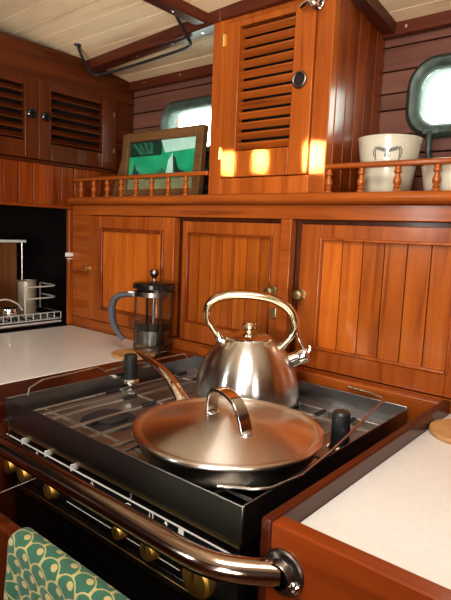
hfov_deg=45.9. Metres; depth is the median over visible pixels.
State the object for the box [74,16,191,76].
ceiling bar
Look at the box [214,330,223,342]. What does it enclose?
socket
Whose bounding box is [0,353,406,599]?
gas stove
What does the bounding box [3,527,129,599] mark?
towel
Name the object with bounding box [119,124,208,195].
framed picture
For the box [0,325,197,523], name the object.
countertop
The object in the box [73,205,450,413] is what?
upper cabinet
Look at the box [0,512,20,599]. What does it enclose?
cabinet
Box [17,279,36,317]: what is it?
utensil holder
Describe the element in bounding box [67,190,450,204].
shelf
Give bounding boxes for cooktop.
[56,368,386,505]
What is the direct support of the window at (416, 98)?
in the wall at (402, 55)
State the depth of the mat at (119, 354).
1.14 m
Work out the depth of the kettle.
0.86 m
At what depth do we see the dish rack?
1.42 m
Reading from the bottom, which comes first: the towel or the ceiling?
the towel
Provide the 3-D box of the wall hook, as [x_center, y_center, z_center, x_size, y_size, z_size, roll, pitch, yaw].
[-0.417,-0.118,1.425,0.004,0.018,0.026,8,9,39]
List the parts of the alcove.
edge post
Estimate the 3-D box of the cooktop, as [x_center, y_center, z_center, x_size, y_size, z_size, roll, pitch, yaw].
[-0.026,0.191,0.814,0.450,0.017,0.407,8,9,39]
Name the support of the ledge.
attached to the upper cabinet at (368, 287)
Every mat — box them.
[111,348,155,359]
[428,419,450,443]
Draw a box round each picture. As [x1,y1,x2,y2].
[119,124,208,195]
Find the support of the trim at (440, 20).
attached to the wall at (402, 55)
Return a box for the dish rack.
[0,282,62,329]
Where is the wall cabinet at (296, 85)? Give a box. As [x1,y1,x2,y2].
[208,0,384,193]
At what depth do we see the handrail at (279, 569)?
0.47 m
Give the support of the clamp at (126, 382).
on the gas stove
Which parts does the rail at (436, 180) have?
rail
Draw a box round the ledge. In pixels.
[198,346,442,423]
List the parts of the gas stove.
control knob, control knob, control knob, door trim, fiddle rod, burner, oven door, guard rod, control knob, control panel, control knob, control knob, fiddle rod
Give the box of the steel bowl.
[0,306,18,320]
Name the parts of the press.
handle, frame, lid, plunger knob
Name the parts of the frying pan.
handle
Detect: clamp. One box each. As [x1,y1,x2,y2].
[121,377,139,388]
[326,441,338,451]
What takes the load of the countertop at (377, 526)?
on the floor
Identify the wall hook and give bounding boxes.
[65,253,72,258]
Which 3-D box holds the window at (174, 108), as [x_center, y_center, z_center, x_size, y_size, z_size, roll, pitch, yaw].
[-0.082,-0.448,1.392,0.237,0.148,0.042,8,9,39]
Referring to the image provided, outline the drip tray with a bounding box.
[0,316,62,329]
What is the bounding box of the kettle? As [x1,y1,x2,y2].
[195,290,311,406]
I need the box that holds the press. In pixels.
[108,269,174,353]
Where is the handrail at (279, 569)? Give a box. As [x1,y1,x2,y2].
[0,434,303,597]
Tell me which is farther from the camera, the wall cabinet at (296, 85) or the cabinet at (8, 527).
the wall cabinet at (296, 85)
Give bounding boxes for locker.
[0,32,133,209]
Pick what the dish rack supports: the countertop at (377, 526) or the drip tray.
the drip tray
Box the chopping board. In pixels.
[0,239,25,308]
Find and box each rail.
[73,171,208,196]
[324,157,450,191]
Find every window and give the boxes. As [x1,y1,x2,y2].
[159,95,211,155]
[406,52,450,158]
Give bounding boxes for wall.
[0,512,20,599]
[133,27,450,194]
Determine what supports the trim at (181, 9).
attached to the ceiling
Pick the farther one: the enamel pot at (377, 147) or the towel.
the enamel pot at (377, 147)
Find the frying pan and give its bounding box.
[136,351,315,489]
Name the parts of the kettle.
lid, lid knob, handle, spout, spout lever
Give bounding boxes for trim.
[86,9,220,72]
[130,10,450,91]
[143,0,207,26]
[220,0,294,20]
[351,0,395,35]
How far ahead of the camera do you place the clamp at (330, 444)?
0.69 m
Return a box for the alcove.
[0,206,72,333]
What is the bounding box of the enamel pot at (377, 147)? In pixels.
[358,134,422,191]
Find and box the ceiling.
[0,0,450,81]
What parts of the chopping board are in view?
panel, post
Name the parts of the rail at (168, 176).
rail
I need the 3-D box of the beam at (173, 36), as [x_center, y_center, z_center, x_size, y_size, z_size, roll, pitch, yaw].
[-0.184,-0.591,1.242,0.524,0.032,0.034,9,10,44]
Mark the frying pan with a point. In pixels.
(206, 478)
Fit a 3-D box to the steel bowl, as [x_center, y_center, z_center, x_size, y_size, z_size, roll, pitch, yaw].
[-0.564,0.037,1.390,0.047,0.034,0.047,8,9,39]
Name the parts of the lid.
strap handle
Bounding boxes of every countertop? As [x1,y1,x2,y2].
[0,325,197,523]
[258,400,450,599]
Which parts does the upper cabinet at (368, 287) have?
knob, moulding, door panel, door, moulding, door panel, door, knob, latch plate, knob, door, moulding, door panel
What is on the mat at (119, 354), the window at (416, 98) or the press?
the press
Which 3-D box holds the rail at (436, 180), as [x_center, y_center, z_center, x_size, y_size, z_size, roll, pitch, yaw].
[0.461,-0.170,0.695,0.746,0.050,0.016,8,9,39]
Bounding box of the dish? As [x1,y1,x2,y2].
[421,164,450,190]
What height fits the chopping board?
0.226 m
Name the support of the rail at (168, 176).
on the shelf
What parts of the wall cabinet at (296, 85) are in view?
door, panel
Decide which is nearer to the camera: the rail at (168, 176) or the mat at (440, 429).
the mat at (440, 429)
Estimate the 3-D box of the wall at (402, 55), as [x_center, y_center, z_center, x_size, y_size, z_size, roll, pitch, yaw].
[0.431,0.205,1.052,2.560,1.704,0.050,8,9,39]
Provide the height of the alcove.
0.348 m
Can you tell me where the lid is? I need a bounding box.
[131,387,324,470]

